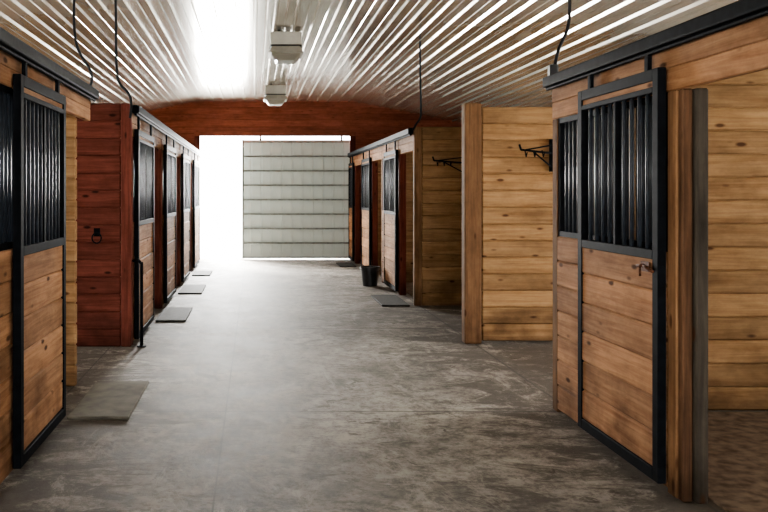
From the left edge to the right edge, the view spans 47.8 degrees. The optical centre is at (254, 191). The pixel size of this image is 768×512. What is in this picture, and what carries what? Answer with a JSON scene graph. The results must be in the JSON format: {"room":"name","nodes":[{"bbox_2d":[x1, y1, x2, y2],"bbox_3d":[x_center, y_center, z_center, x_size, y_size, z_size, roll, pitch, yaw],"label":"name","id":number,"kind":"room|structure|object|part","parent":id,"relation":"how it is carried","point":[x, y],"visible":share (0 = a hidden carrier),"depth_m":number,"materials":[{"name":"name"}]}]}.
{"room":"farm building","nodes":[
{"label":"farm building","id":0,"kind":"room"},
{"bbox_2d":[147,101,461,259],"bbox_3d":[0.450,-0.280,18.730,10.900,3.560,0.060,0,0,0],"label":"wall","id":1,"kind":"structure","parent":0,"point":[371,123],"depth_m":18.70,"materials":[{"name":"red wood"}]},
{"bbox_2d":[194,132,355,135],"bbox_3d":[0.440,-1.275,18.683,3.540,0.090,0.035,0,0,0],"label":"trim","id":2,"kind":"structure","parent":1,"relation":"attached to","point":[195,133],"depth_m":18.67,"materials":[{"name":"red"}]},
{"bbox_2d":[194,136,355,259],"bbox_3d":[0.440,0.135,18.685,3.540,2.730,0.030,0,0,0],"label":"trim","id":3,"kind":"structure","parent":1,"relation":"attached to","point":[196,138],"depth_m":18.67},
{"bbox_3d":[1.600,-1.280,18.865,6.000,0.280,0.050,0,0,0],"label":"track","id":4,"kind":"object","parent":1,"relation":"attached to","visible":0},
{"bbox_2d":[242,140,349,257],"bbox_3d":[0.985,0.158,18.816,2.541,2.625,0.052,0,0,0],"label":"girts","id":5,"kind":"object","parent":4,"relation":"hanging from","point":[243,141],"visible":0.66,"depth_m":18.82,"materials":[{"name":"grey metal"}]},
{"bbox_2d":[244,140,349,256],"bbox_3d":[0.982,0.158,18.853,2.536,2.625,0.014,0,0,0],"label":"sliding barn door","id":6,"kind":"structure","parent":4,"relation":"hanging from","point":[250,149],"depth_m":18.86,"materials":[{"name":"grey metal"}]},
{"bbox_2d":[0,0,738,121],"bbox_3d":[0.480,-1.610,6.517,10.960,0.780,24.367,0,0,0],"label":"ceiling","id":7,"kind":"structure","parent":0,"point":[490,53],"depth_m":10.80,"materials":[{"name":"white metal"}]},
{"bbox_2d":[73,0,92,85],"bbox_3d":[-1.319,-1.394,6.517,0.159,1.172,0.022,0,0,0],"label":"hanging cord","id":8,"kind":"object","parent":7,"relation":"hanging from","point":[74,1],"visible":0.98,"depth_m":6.51,"materials":[{"name":"rubber"}]},
{"bbox_2d":[114,0,131,117],"bbox_3d":[-1.275,-1.348,8.217,0.181,1.269,0.026,0,0,0],"label":"hanging cord","id":9,"kind":"object","parent":7,"relation":"hanging from","point":[115,1],"visible":1,"depth_m":8.21,"materials":[{"name":"rubber"}]},
{"bbox_2d":[264,85,286,105],"bbox_3d":[0.380,-1.810,15.867,0.430,0.380,0.510,0,0,0],"label":"ceiling light fixture","id":10,"kind":"object","parent":7,"relation":"attached to","point":[275,95],"depth_m":15.66,"materials":[{"name":"beige metal"}]},
{"bbox_2d":[268,31,303,63],"bbox_3d":[0.380,-1.810,10.625,0.430,0.380,0.510,0,0,0],"label":"ceiling light fixture","id":11,"kind":"object","parent":7,"relation":"attached to","point":[285,46],"depth_m":10.42,"materials":[{"name":"beige metal"}]},
{"bbox_2d":[412,41,421,129],"bbox_3d":[2.134,-1.400,11.192,0.130,1.180,0.025,0,0,0],"label":"hanging cord","id":12,"kind":"object","parent":7,"relation":"hanging from","point":[419,119],"visible":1,"depth_m":11.18,"materials":[{"name":"rubber"}]},
{"bbox_2d":[554,0,570,63],"bbox_3d":[2.108,-1.406,5.837,0.132,1.168,0.021,0,0,0],"label":"hanging cord","id":13,"kind":"object","parent":7,"relation":"hanging from","point":[569,1],"visible":1,"depth_m":5.83,"materials":[{"name":"rubber"}]},
{"bbox_2d":[0,258,767,511],"bbox_3d":[0.450,1.560,6.667,11.100,0.120,25.067,0,0,0],"label":"floor","id":14,"kind":"structure","parent":0,"point":[285,386],"depth_m":5.58,"materials":[{"name":"concrete"}]},
{"bbox_2d":[0,27,98,483],"bbox_3d":[-3.055,0.355,4.308,3.690,2.290,4.648,0,0,0],"label":"stall","id":15,"kind":"object","parent":14,"relation":"on","point":[41,101],"visible":1,"depth_m":4.77,"materials":[{"name":"brown wood"}]},
{"bbox_2d":[0,83,12,250],"bbox_3d":[-1.310,-0.125,3.768,0.040,0.850,3.390,0,0,0],"label":"grille","id":16,"kind":"object","parent":15,"relation":"attached to","point":[6,89],"depth_m":4.45,"materials":[{"name":"black metal"}]},
{"bbox_2d":[67,381,148,419],"bbox_3d":[-1.035,1.489,6.127,0.410,0.022,1.062,0,0,0],"label":"rubber mat","id":17,"kind":"object","parent":14,"relation":"on","point":[106,400],"visible":1,"depth_m":6.00,"materials":[{"name":"grey rubber"}]},
{"bbox_2d":[75,103,166,346],"bbox_3d":[-3.015,0.320,9.606,3.770,2.360,2.747,0,0,0],"label":"stall","id":18,"kind":"object","parent":14,"relation":"on","point":[108,286],"visible":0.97,"depth_m":8.24,"materials":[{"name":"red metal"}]},
{"bbox_2d":[91,228,101,243],"bbox_3d":[-1.530,0.426,8.217,0.102,0.152,0.030,0,0,0],"label":"ring","id":19,"kind":"object","parent":18,"relation":"attached to","point":[96,230],"visible":1,"depth_m":8.21,"materials":[{"name":"black metal"}]},
{"bbox_3d":[-1.250,0.320,8.275,0.100,2.360,0.085,0,0,0],"label":"post","id":20,"kind":"part","parent":18,"relation":"part of","materials":[{"name":"brown wood"}]},
{"bbox_2d":[133,137,133,221],"bbox_3d":[-1.230,-0.125,9.045,0.040,0.850,1.336,0,0,0],"label":"grille","id":21,"kind":"object","parent":18,"relation":"attached to","point":[133,137],"depth_m":8.55,"materials":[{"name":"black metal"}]},
{"bbox_2d":[132,259,145,346],"bbox_3d":[-1.125,1.073,8.245,0.140,0.854,0.090,0,0,0],"label":"post","id":22,"kind":"object","parent":14,"relation":"on","point":[133,260],"visible":1,"depth_m":8.23,"materials":[{"name":"black metal"}]},
{"bbox_2d":[120,127,183,308],"bbox_3d":[-3.015,0.320,12.262,3.770,2.360,2.676,0,0,0],"label":"stall","id":23,"kind":"object","parent":14,"relation":"on","point":[165,157],"visible":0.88,"depth_m":11.06,"materials":[{"name":"brown wood"}]},
{"bbox_3d":[-1.250,0.320,10.967,0.100,2.360,0.085,0,0,0],"label":"post","id":24,"kind":"part","parent":23,"relation":"part of","materials":[{"name":"brown wood"}]},
{"bbox_2d":[163,150,163,214],"bbox_3d":[-1.230,-0.125,11.737,0.040,0.850,1.336,0,0,0],"label":"grille","id":25,"kind":"object","parent":23,"relation":"attached to","point":[163,150],"depth_m":11.38,"materials":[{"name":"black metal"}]},
{"bbox_2d":[155,307,192,321],"bbox_3d":[-0.975,1.489,10.356,0.350,0.022,1.105,0,0,0],"label":"rubber mat","id":26,"kind":"object","parent":14,"relation":"on","point":[169,314],"visible":1,"depth_m":10.26,"materials":[{"name":"grey rubber"}]},
{"bbox_2d":[176,139,194,285],"bbox_3d":[-3.015,0.320,14.848,3.770,2.360,2.605,0,0,0],"label":"stall","id":27,"kind":"object","parent":14,"relation":"on","point":[183,162],"visible":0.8,"depth_m":13.71,"materials":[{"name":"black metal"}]},
{"bbox_3d":[-1.250,0.320,13.588,0.100,2.360,0.085,0,0,0],"label":"post","id":28,"kind":"part","parent":27,"relation":"part of","materials":[{"name":"brown wood"}]},
{"bbox_2d":[180,158,180,209],"bbox_3d":[-1.230,-0.125,14.358,0.040,0.850,1.336,0,0,0],"label":"grille","id":29,"kind":"object","parent":27,"relation":"attached to","point":[180,158],"depth_m":13.93,"materials":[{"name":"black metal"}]},
{"bbox_2d":[178,284,205,293],"bbox_3d":[-0.955,1.489,13.033,0.350,0.022,1.133,0,0,0],"label":"rubber mat","id":30,"kind":"object","parent":14,"relation":"on","point":[187,288],"visible":1,"depth_m":12.89,"materials":[{"name":"grey rubber"}]},
{"bbox_2d":[190,148,203,270],"bbox_3d":[-3.015,0.320,17.383,3.770,2.360,2.577,0,0,0],"label":"stall","id":31,"kind":"object","parent":14,"relation":"on","point":[194,166],"visible":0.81,"depth_m":16.43,"materials":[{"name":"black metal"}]},
{"bbox_3d":[-1.250,0.320,16.137,0.100,2.360,0.085,0,0,0],"label":"post","id":32,"kind":"part","parent":31,"relation":"part of","materials":[{"name":"brown wood"}]},
{"bbox_2d":[192,164,192,206],"bbox_3d":[-1.230,-0.125,16.908,0.040,0.850,1.336,0,0,0],"label":"grille","id":33,"kind":"object","parent":31,"relation":"attached to","point":[192,164],"depth_m":16.62,"materials":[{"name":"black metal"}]},
{"bbox_2d":[192,271,211,275],"bbox_3d":[-0.965,1.489,15.583,0.330,0.022,0.850,0,0,0],"label":"rubber mat","id":34,"kind":"object","parent":14,"relation":"on","point":[196,273],"visible":1,"depth_m":15.41,"materials":[{"name":"grey rubber"}]},
{"bbox_2d":[336,262,355,266],"bbox_3d":[1.865,1.489,17.425,0.330,0.022,0.850,0,0,0],"label":"rubber mat","id":35,"kind":"object","parent":14,"relation":"on","point":[341,264],"visible":1,"depth_m":17.33,"materials":[{"name":"black rubber"}]},
{"bbox_2d":[347,149,380,267],"bbox_3d":[3.915,0.320,17.667,3.770,2.360,2.010,0,0,0],"label":"stall","id":36,"kind":"object","parent":14,"relation":"on","point":[355,157],"visible":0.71,"depth_m":17.82,"materials":[{"name":"brown wood"}]},
{"bbox_2d":[354,166,354,205],"bbox_3d":[2.130,-0.125,18.247,0.040,0.850,0.670,0,0,0],"label":"grille","id":37,"kind":"object","parent":36,"relation":"attached to","point":[354,166],"depth_m":18.16,"materials":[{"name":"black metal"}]},
{"bbox_2d":[360,266,380,286],"bbox_3d":[1.840,1.345,13.600,0.333,0.310,0.324,0,0,0],"label":"bucket","id":38,"kind":"object","parent":14,"relation":"on","point":[370,274],"visible":1,"depth_m":13.49,"materials":[{"name":"black plastic"}]},
{"bbox_2d":[358,141,412,281],"bbox_3d":[3.915,0.320,15.379,3.770,2.360,2.676,0,0,0],"label":"stall","id":39,"kind":"object","parent":14,"relation":"on","point":[372,152],"visible":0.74,"depth_m":15.20,"materials":[{"name":"brown wood"}]},
{"bbox_3d":[2.150,0.320,14.083,0.100,2.360,0.085,0,0,0],"label":"post","id":40,"kind":"part","parent":39,"relation":"part of","materials":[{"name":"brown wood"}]},
{"bbox_2d":[370,295,409,306],"bbox_3d":[1.845,1.489,11.688,0.370,0.022,1.133,0,0,0],"label":"rubber mat","id":41,"kind":"object","parent":14,"relation":"on","point":[383,300],"visible":1,"depth_m":11.47,"materials":[{"name":"grey rubber"}]},
{"bbox_2d":[377,127,461,305],"bbox_3d":[3.915,0.320,12.652,3.770,2.360,2.888,0,0,0],"label":"stall","id":42,"kind":"object","parent":14,"relation":"on","point":[437,190],"visible":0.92,"depth_m":11.21,"materials":[{"name":"brown wood"}]},
{"bbox_2d":[383,159,383,209],"bbox_3d":[2.130,-0.125,13.232,0.040,0.850,1.548,0,0,0],"label":"grille","id":43,"kind":"object","parent":42,"relation":"attached to","point":[383,159],"depth_m":13.97,"materials":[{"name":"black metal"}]},
{"bbox_3d":[2.150,0.320,11.250,0.100,2.360,0.085,0,0,0],"label":"post","id":44,"kind":"part","parent":42,"relation":"part of","materials":[{"name":"brown wood"}]},
{"bbox_2d":[432,157,461,171],"bbox_3d":[2.556,-0.360,11.091,0.512,0.320,0.099,0,0,-17],"label":"rack","id":45,"kind":"object","parent":42,"relation":"attached to","point":[444,162],"visible":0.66,"depth_m":11.11,"materials":[{"name":"black metal"}]},
{"bbox_2d":[462,103,552,343],"bbox_3d":[3.935,0.310,8.455,3.730,2.380,0.142,0,0,0],"label":"wall","id":46,"kind":"structure","parent":14,"relation":"on","point":[507,195],"depth_m":8.39,"materials":[{"name":"brown wood"}]},
{"bbox_2d":[519,139,552,171],"bbox_3d":[2.762,-0.360,8.265,0.418,0.320,0.116,0,0,-22],"label":"rack","id":47,"kind":"object","parent":46,"relation":"attached to","point":[550,164],"visible":0.93,"depth_m":8.33,"materials":[{"name":"black metal"}]},
{"bbox_2d":[542,0,767,511],"bbox_3d":[3.878,0.220,3.663,3.843,2.560,4.492,0,0,0],"label":"stall","id":48,"kind":"object","parent":14,"relation":"on","point":[660,139],"visible":1,"depth_m":4.70,"materials":[{"name":"brown wood"}]},
{"bbox_2d":[548,64,558,75],"bbox_3d":[2.046,-0.824,5.837,0.060,0.100,0.060,0,0,0],"label":"outlet box","id":49,"kind":"object","parent":48,"relation":"attached to","point":[552,68],"visible":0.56,"depth_m":5.81,"materials":[{"name":"grey plastic"}]},
{"bbox_2d":[558,92,667,251],"bbox_3d":[2.085,-0.100,3.648,0.040,0.800,4.282,0,0,0],"label":"grille","id":50,"kind":"object","parent":48,"relation":"attached to","point":[567,121],"depth_m":5.25,"materials":[{"name":"black metal"}]},
{"bbox_3d":[2.121,0.500,4.115,0.118,2.000,0.068,0,0,0],"label":"opening post","id":51,"kind":"part","parent":48,"relation":"part of","materials":[{"name":"brown wood"}]},
{"bbox_2d":[708,412,767,511],"bbox_3d":[3.982,1.494,3.628,3.535,0.012,4.262,0,0,0],"label":"bedding","id":52,"kind":"object","parent":48,"relation":"on","point":[737,441],"depth_m":4.71,"materials":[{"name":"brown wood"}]},
{"label":"outside","id":53,"kind":"structure","parent":0,"visible":0},
{"bbox_2d":[200,207,241,257],"bbox_3d":[0.000,1.665,15.000,120.000,0.070,150.000,0,0,0],"label":"ground","id":54,"kind":"structure","parent":53,"point":[220,227],"depth_m":34.21,"materials":[{"name":"white"}]}
]}

